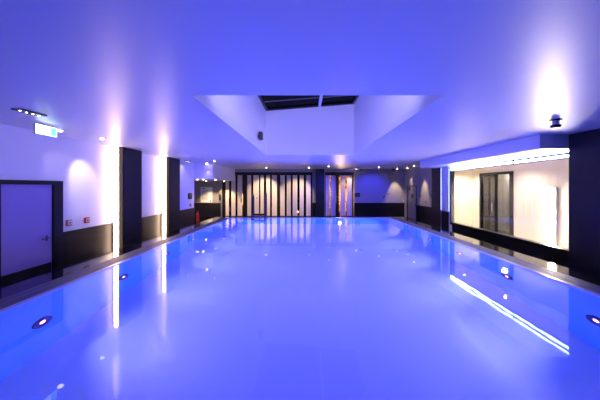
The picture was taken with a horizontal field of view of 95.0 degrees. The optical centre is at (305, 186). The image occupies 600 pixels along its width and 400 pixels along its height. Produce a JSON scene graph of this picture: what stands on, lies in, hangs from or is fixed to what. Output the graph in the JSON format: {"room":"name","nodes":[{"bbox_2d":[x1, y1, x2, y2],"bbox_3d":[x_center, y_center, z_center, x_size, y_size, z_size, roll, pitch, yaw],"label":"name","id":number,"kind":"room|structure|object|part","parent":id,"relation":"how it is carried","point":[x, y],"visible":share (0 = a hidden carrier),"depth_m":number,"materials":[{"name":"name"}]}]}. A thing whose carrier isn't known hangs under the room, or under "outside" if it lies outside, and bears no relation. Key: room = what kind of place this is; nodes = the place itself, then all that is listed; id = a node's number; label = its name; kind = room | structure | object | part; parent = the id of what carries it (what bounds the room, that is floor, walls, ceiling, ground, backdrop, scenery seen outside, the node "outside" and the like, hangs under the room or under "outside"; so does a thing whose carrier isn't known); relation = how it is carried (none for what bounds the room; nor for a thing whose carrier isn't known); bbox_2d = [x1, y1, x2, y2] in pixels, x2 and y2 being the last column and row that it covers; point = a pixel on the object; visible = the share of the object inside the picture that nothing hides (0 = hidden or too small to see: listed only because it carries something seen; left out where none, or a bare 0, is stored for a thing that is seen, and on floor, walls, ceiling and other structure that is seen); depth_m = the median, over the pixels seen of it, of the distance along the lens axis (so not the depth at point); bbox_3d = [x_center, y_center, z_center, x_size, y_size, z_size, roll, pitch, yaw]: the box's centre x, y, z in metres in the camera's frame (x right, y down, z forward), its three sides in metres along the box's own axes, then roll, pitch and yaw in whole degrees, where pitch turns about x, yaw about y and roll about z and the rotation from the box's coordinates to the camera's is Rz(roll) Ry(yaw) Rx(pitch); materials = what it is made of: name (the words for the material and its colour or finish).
{"room":"spa","nodes":[
{"label":"spa","id":0,"kind":"room"},
{"bbox_2d":[0,124,193,231],"bbox_3d":[-5.880,0.400,5.800,0.200,3.200,16.800,0,0,0],"label":"wall","id":1,"kind":"structure","parent":0,"point":[85,169],"depth_m":7.05,"materials":[{"name":"white paint"}]},
{"bbox_2d":[0,180,62,288],"bbox_3d":[-5.803,0.930,5.795,0.195,2.140,1.390,0,0,0],"label":"door","id":2,"kind":"structure","parent":1,"relation":"in","point":[31,211],"depth_m":5.73,"materials":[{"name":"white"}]},
{"bbox_3d":[-5.780,1.835,5.720,0.009,0.270,1.040,0,0,0],"label":"kick plate","id":3,"kind":"part","parent":2,"relation":"part of","materials":[{"name":"black paint"}]},
{"bbox_2d":[66,219,71,225],"bbox_3d":[-5.752,0.870,6.680,0.056,0.150,0.150,0,0,0],"label":"switch","id":4,"kind":"object","parent":1,"relation":"attached to","point":[68,222],"visible":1,"depth_m":6.66,"materials":[{"name":"orange plastic"}]},
{"bbox_2d":[84,217,89,222],"bbox_3d":[-5.752,0.870,7.220,0.056,0.150,0.150,0,0,0],"label":"switch","id":5,"kind":"object","parent":1,"relation":"attached to","point":[86,219],"visible":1,"depth_m":7.20,"materials":[{"name":"red plastic"}]},
{"bbox_2d":[63,208,194,267],"bbox_3d":[-5.768,1.525,5.800,0.025,0.910,16.800,0,0,0],"label":"cladding","id":6,"kind":"object","parent":1,"relation":"attached to","point":[79,245],"visible":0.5,"depth_m":7.59,"materials":[{"name":"wood"}]},
{"bbox_2d":[194,181,221,216],"bbox_3d":[-6.630,0.795,18.500,1.940,2.410,0.200,0,0,0],"label":"wall","id":7,"kind":"structure","parent":0,"point":[216,186],"depth_m":18.40,"materials":[{"name":"grey paint"}]},
{"bbox_2d":[201,187,211,202],"bbox_3d":[-6.657,0.525,18.390,0.790,1.030,0.017,0,0,0],"label":"notice board","id":8,"kind":"object","parent":7,"relation":"attached to","point":[206,192],"visible":1,"depth_m":18.39,"materials":[{"name":"white paper"}]},
{"bbox_2d":[194,203,220,216],"bbox_3d":[-6.650,1.535,18.387,1.900,0.930,0.025,0,0,0],"label":"cladding","id":9,"kind":"object","parent":7,"relation":"attached to","point":[204,209],"visible":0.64,"depth_m":18.38,"materials":[{"name":"wood"}]},
{"bbox_2d":[194,164,234,180],"bbox_3d":[-6.200,-0.805,16.390,2.800,0.790,4.380,0,0,0],"label":"ceiling","id":10,"kind":"structure","parent":0,"point":[208,172],"depth_m":14.59,"materials":[{"name":"white paint"}]},
{"bbox_2d":[225,175,346,214],"bbox_3d":[-1.150,0.400,20.100,9.500,3.200,2.600,0,0,0],"label":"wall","id":11,"kind":"structure","parent":0,"point":[236,176],"depth_m":21.20,"materials":[{"name":"black"}]},
{"bbox_2d":[0,0,599,168],"bbox_3d":[0.250,-1.275,9.400,16.100,0.150,24.000,0,0,0],"label":"ceiling","id":12,"kind":"structure","parent":0,"point":[132,74],"depth_m":2.72,"materials":[{"name":"white paint"}]},
{"bbox_2d":[11,108,46,116],"bbox_3d":[-4.420,-1.187,4.400,0.180,0.025,0.420,0,0,0],"label":"recessed light","id":13,"kind":"object","parent":12,"relation":"in","point":[25,111],"visible":1,"depth_m":4.36,"materials":[{"name":"black paint"}]},
{"bbox_2d":[33,122,56,137],"bbox_3d":[-4.924,-1.085,5.200,0.052,0.230,0.440,0,0,0],"label":"exit sign","id":14,"kind":"object","parent":12,"relation":"hanging from","point":[39,129],"visible":1,"depth_m":5.15,"materials":[{"name":"white plastic"}]},
{"bbox_2d":[549,118,562,128],"bbox_3d":[4.450,-1.125,4.900,0.184,0.150,0.184,0,0,0],"label":"spotlight","id":15,"kind":"object","parent":12,"relation":"attached to","point":[556,124],"visible":1,"depth_m":4.86,"materials":[{"name":"black paint"}]},
{"bbox_2d":[0,217,599,298],"bbox_3d":[0.175,1.881,6.825,9.450,0.738,14.250,0,0,0],"label":"surround","id":16,"kind":"object","parent":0,"point":[13,289],"visible":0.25,"depth_m":5.58,"materials":[{"name":"black stone"}]},
{"bbox_2d":[0,218,227,309],"bbox_3d":[-3.885,1.501,6.980,0.330,0.020,12.760,0,0,0],"label":"overflow grating","id":17,"kind":"object","parent":16,"relation":"on","point":[13,299],"visible":0.9,"depth_m":4.79,"materials":[{"name":"grey plastic"}]},
{"bbox_2d":[251,192,266,218],"bbox_3d":[-2.275,1.316,13.374,0.686,2.168,0.588,0,0,0],"label":"pool ladder","id":18,"kind":"object","parent":16,"relation":"attached to","point":[265,194],"visible":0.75,"depth_m":13.12,"materials":[{"name":"grey metal"}]},
{"bbox_3d":[-2.590,1.366,13.380,0.056,2.068,0.576,0,0,0],"label":"handrail","id":19,"kind":"part","parent":18,"relation":"part of","materials":[{"name":"grey metal"}]},
{"bbox_3d":[-1.960,1.316,13.380,0.056,2.168,0.576,0,0,0],"label":"handrail","id":20,"kind":"part","parent":18,"relation":"part of","materials":[{"name":"grey metal"}]},
{"bbox_2d":[232,217,387,217],"bbox_3d":[0.185,1.501,13.485,7.650,0.020,0.230,0,0,0],"label":"overflow grating","id":21,"kind":"object","parent":16,"relation":"on","point":[232,217],"visible":0.99,"depth_m":13.45,"materials":[{"name":"grey plastic"}]},
{"bbox_2d":[392,218,599,293],"bbox_3d":[4.255,1.501,6.980,0.330,0.020,12.760,0,0,0],"label":"overflow grating","id":22,"kind":"object","parent":16,"relation":"on","point":[580,283],"visible":0.8,"depth_m":5.37,"materials":[{"name":"grey plastic"}]},
{"bbox_2d":[204,95,427,154],"bbox_3d":[0.150,-2.155,6.950,3.540,1.909,6.940,0,0,0],"label":"skylight shaft","id":23,"kind":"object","parent":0,"point":[340,129],"depth_m":10.30,"materials":[{"name":"white paint"}]},
{"bbox_2d":[258,131,262,139],"bbox_3d":[-1.425,-1.600,8.600,0.150,0.240,0.200,0,0,0],"label":"wall speaker","id":24,"kind":"object","parent":23,"relation":"attached to","point":[260,135],"visible":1,"depth_m":8.50,"materials":[{"name":"black paint"}]},
{"bbox_2d":[258,95,358,110],"bbox_3d":[0.150,-3.030,6.950,3.300,0.380,6.700,0,0,0],"label":"window","id":25,"kind":"structure","parent":23,"relation":"in","point":[269,102],"depth_m":9.67,"materials":[{"name":"black glass"}]},
{"bbox_2d":[235,169,403,216],"bbox_3d":[0.595,0.400,18.700,12.510,3.200,0.200,0,0,0],"label":"wall","id":26,"kind":"structure","parent":0,"point":[372,185],"depth_m":18.60,"materials":[{"name":"grey paint"}]},
{"bbox_2d":[222,174,311,216],"bbox_3d":[-2.618,0.575,18.650,6.101,2.850,0.140,0,0,0],"label":"window","id":27,"kind":"structure","parent":26,"relation":"in","point":[246,177],"depth_m":18.64,"materials":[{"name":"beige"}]},
{"bbox_2d":[235,172,353,173],"bbox_3d":[-1.205,-0.925,18.690,8.910,0.150,0.220,0,0,0],"label":"trim","id":28,"kind":"structure","parent":26,"relation":"attached to","point":[235,172],"depth_m":18.58,"materials":[{"name":"black paint"}]},
{"bbox_2d":[325,174,353,216],"bbox_3d":[2.252,0.570,18.616,1.934,2.860,0.168,0,0,0],"label":"door","id":29,"kind":"structure","parent":26,"relation":"in","point":[334,177],"depth_m":18.64,"materials":[{"name":"black"}]},
{"bbox_2d":[313,203,403,216],"bbox_3d":[3.545,1.535,18.587,6.210,0.930,0.025,0,0,0],"label":"cladding","id":30,"kind":"object","parent":26,"relation":"attached to","point":[360,209],"visible":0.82,"depth_m":18.57,"materials":[{"name":"stone"}]},
{"bbox_2d":[195,213,508,234],"bbox_3d":[0.650,2.125,9.400,16.900,0.250,24.000,0,0,0],"label":"floor","id":31,"kind":"structure","parent":0,"point":[201,219],"depth_m":17.46,"materials":[{"name":"black tile"}]},
{"bbox_2d":[113,147,141,250],"bbox_3d":[-5.625,0.400,8.695,0.310,3.200,0.950,0,0,0],"label":"pillar","id":32,"kind":"structure","parent":31,"relation":"on","point":[130,160],"depth_m":8.52,"materials":[{"name":"tile"}]},
{"bbox_2d":[114,147,118,250],"bbox_3d":[-5.643,0.395,8.182,0.135,3.170,0.074,0,0,0],"label":"led strip","id":33,"kind":"object","parent":32,"relation":"attached to","point":[116,149],"visible":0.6,"depth_m":8.14,"materials":[{"name":"white plastic"}]},
{"bbox_2d":[161,157,179,232],"bbox_3d":[-5.625,0.400,11.460,0.310,3.200,0.960,0,0,0],"label":"pillar","id":34,"kind":"structure","parent":31,"relation":"on","point":[172,164],"depth_m":11.27,"materials":[{"name":"tile"}]},
{"bbox_2d":[162,157,165,234],"bbox_3d":[-5.643,0.395,10.942,0.135,3.170,0.074,0,0,0],"label":"led strip","id":35,"kind":"object","parent":34,"relation":"attached to","point":[163,158],"visible":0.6,"depth_m":10.90,"materials":[{"name":"white plastic"}]},
{"bbox_2d":[196,211,198,221],"bbox_3d":[-6.143,1.677,15.589,0.171,0.645,0.197,0,0,-30],"label":"fire extinguisher","id":36,"kind":"object","parent":31,"relation":"on","point":[197,213],"visible":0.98,"depth_m":15.52,"materials":[{"name":"red metal"}]},
{"bbox_2d":[316,169,323,216],"bbox_3d":[0.935,0.400,18.260,0.550,3.200,0.520,0,0,0],"label":"pillar","id":37,"kind":"structure","parent":31,"relation":"on","point":[319,172],"depth_m":18.00,"materials":[{"name":"tile"}]},
{"bbox_2d":[431,168,440,228],"bbox_3d":[6.260,0.400,12.940,0.320,3.200,0.880,0,0,0],"label":"pillar","id":38,"kind":"structure","parent":31,"relation":"on","point":[435,172],"depth_m":12.85,"materials":[{"name":"tile"}]},
{"bbox_2d":[569,128,599,277],"bbox_3d":[6.200,0.400,5.445,0.400,3.200,1.690,0,0,0],"label":"pillar","id":39,"kind":"structure","parent":31,"relation":"on","point":[584,147],"depth_m":5.90,"materials":[{"name":"tile"}]},
{"bbox_2d":[404,167,430,216],"bbox_3d":[6.750,0.400,16.000,0.200,3.200,5.200,0,0,0],"label":"wall","id":40,"kind":"structure","parent":0,"point":[421,177],"depth_m":16.11,"materials":[{"name":"grey paint"}]},
{"bbox_2d":[407,185,416,219],"bbox_3d":[6.675,0.950,17.295,0.190,2.100,1.590,0,0,0],"label":"door","id":41,"kind":"structure","parent":40,"relation":"in","point":[411,189],"depth_m":17.18,"materials":[{"name":"grey metal"}]},
{"bbox_2d":[417,205,430,224],"bbox_3d":[6.638,1.535,14.940,0.025,0.930,3.080,0,0,0],"label":"cladding","id":42,"kind":"object","parent":40,"relation":"attached to","point":[423,212],"visible":0.64,"depth_m":15.37,"materials":[{"name":"stone"}]},
{"bbox_2d":[441,166,451,231],"bbox_3d":[6.210,0.560,12.090,0.160,2.880,0.820,0,0,0],"label":"pier","id":43,"kind":"object","parent":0,"point":[445,170],"visible":0.43,"depth_m":12.08,"materials":[{"name":"white paint"}]},
{"bbox_2d":[441,168,441,209],"bbox_3d":[6.119,0.095,12.440,0.021,1.910,0.060,0,0,0],"label":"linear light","id":44,"kind":"object","parent":43,"relation":"attached to","point":[441,168],"visible":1,"depth_m":12.41,"materials":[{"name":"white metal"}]},
{"bbox_2d":[441,211,448,230],"bbox_3d":[6.117,1.535,12.110,0.025,0.930,0.620,0,0,0],"label":"cladding","id":45,"kind":"object","parent":43,"relation":"attached to","point":[444,215],"visible":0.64,"depth_m":12.03,"materials":[{"name":"stone"}]},
{"bbox_2d":[449,167,449,211],"bbox_3d":[6.119,0.095,11.760,0.021,1.910,0.060,0,0,0],"label":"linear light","id":46,"kind":"object","parent":43,"relation":"attached to","point":[449,167],"visible":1,"depth_m":11.73,"materials":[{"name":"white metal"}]},
{"bbox_2d":[454,169,472,225],"bbox_3d":[7.215,0.525,8.900,1.570,2.950,9.000,0,0,0],"label":"wall","id":47,"kind":"structure","parent":0,"point":[463,179],"depth_m":13.20,"materials":[{"name":"beige paint"}]},
{"bbox_2d":[450,166,568,254],"bbox_3d":[6.190,0.355,8.988,0.180,2.450,5.385,0,0,0],"label":"window","id":48,"kind":"structure","parent":47,"relation":"in","point":[506,236],"depth_m":8.90,"materials":[{"name":"black"}]},
{"bbox_2d":[420,135,568,167],"bbox_3d":[5.875,-1.040,9.595,1.050,0.320,6.610,0,0,0],"label":"beam","id":49,"kind":"structure","parent":0,"point":[536,144],"depth_m":7.45,"materials":[{"name":"white paint"}]},
{"bbox_2d":[451,162,476,170],"bbox_3d":[6.093,-0.779,10.690,0.064,0.226,1.720,0,0,0],"label":"linear light","id":50,"kind":"object","parent":49,"relation":"attached to","point":[474,166],"depth_m":10.52,"materials":[{"name":"white plastic"}]},
{"bbox_2d":[451,166,475,169],"bbox_3d":[6.072,-0.722,10.690,0.022,0.060,1.700,0,0,0],"label":"diffuser","id":51,"kind":"object","parent":50,"relation":"attached to","point":[467,167],"depth_m":10.51,"materials":[{"name":"white plastic"}]},
{"bbox_3d":[6.093,-0.836,10.690,0.064,0.112,1.720,0,0,0],"label":"linear light","id":52,"kind":"part","parent":50,"relation":"part of","materials":[{"name":"white plastic"}]},
{"bbox_2d":[477,157,513,167],"bbox_3d":[6.093,-0.779,8.930,0.064,0.226,1.720,0,0,0],"label":"linear light","id":53,"kind":"object","parent":49,"relation":"attached to","point":[506,162],"depth_m":8.76,"materials":[{"name":"white plastic"}]},
{"bbox_3d":[6.093,-0.836,8.930,0.064,0.112,1.720,0,0,0],"label":"linear light","id":54,"kind":"part","parent":53,"relation":"part of","materials":[{"name":"white plastic"}]},
{"bbox_2d":[514,149,568,163],"bbox_3d":[6.093,-0.779,7.170,0.064,0.226,1.720,0,0,0],"label":"linear light","id":55,"kind":"object","parent":49,"relation":"attached to","point":[561,156],"depth_m":7.04,"materials":[{"name":"white plastic"}]},
{"bbox_3d":[6.093,-0.836,7.170,0.064,0.112,1.720,0,0,0],"label":"linear light","id":56,"kind":"part","parent":55,"relation":"part of","materials":[{"name":"white plastic"}]},
{"bbox_2d":[498,174,508,231],"bbox_3d":[9.050,0.525,11.500,0.100,2.950,3.800,0,0,0],"label":"glass pane","id":57,"kind":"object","parent":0,"point":[503,179],"depth_m":12.53,"materials":[{"name":"clear glass"}]},
{"bbox_2d":[452,225,568,267],"bbox_3d":[6.210,1.790,8.945,0.120,0.420,5.310,0,0,0],"label":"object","id":58,"kind":"structure","parent":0,"point":[561,259],"depth_m":7.96,"materials":[{"name":"black paint"}]},
{"bbox_2d":[473,158,568,248],"bbox_3d":[8.100,0.525,8.900,0.200,2.950,9.000,0,0,0],"label":"wall","id":59,"kind":"structure","parent":0,"point":[533,180],"depth_m":9.59,"materials":[{"name":"beige paint"}]},
{"bbox_2d":[479,171,513,235],"bbox_3d":[8.025,0.680,11.625,0.190,2.600,2.050,0,0,0],"label":"door","id":60,"kind":"structure","parent":59,"relation":"in","point":[494,175],"depth_m":11.62,"materials":[{"name":"black metal"}]},
{"bbox_3d":[7.150,1.990,8.905,1.700,0.020,8.570,0,0,0],"label":"floor","id":61,"kind":"structure","parent":0,"visible":0},
{"bbox_2d":[549,187,557,245],"bbox_3d":[7.947,0.990,8.840,0.104,1.980,0.240,0,0,0],"label":"lamp","id":62,"kind":"object","parent":61,"relation":"on","point":[553,191],"visible":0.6,"depth_m":8.77,"materials":[{"name":"white plastic"}]},
{"bbox_2d":[549,188,554,245],"bbox_3d":[7.907,0.990,8.840,0.025,1.900,0.190,0,0,0],"label":"diffuser","id":63,"kind":"object","parent":62,"relation":"attached to","point":[551,190],"depth_m":8.81,"materials":[{"name":"white plastic"}]},
{"bbox_3d":[0.185,2.515,6.940,7.790,1.970,12.820,0,0,0],"label":"wall","id":64,"kind":"structure","parent":0,"visible":0},
{"bbox_2d":[0,218,599,399],"bbox_3d":[0.185,1.503,6.940,7.650,0.001,12.680,0,0,0],"label":"pool water","id":65,"kind":"object","parent":64,"relation":"in","point":[232,308],"visible":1,"depth_m":3.03,"materials":[{"name":"blue liquid"}]},
{"bbox_2d":[0,218,599,312],"bbox_3d":[0.185,1.510,6.940,7.790,0.040,12.820,0,0,0],"label":"pool edge","id":66,"kind":"structure","parent":64,"relation":"on","point":[125,260],"depth_m":4.79,"materials":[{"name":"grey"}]}
]}

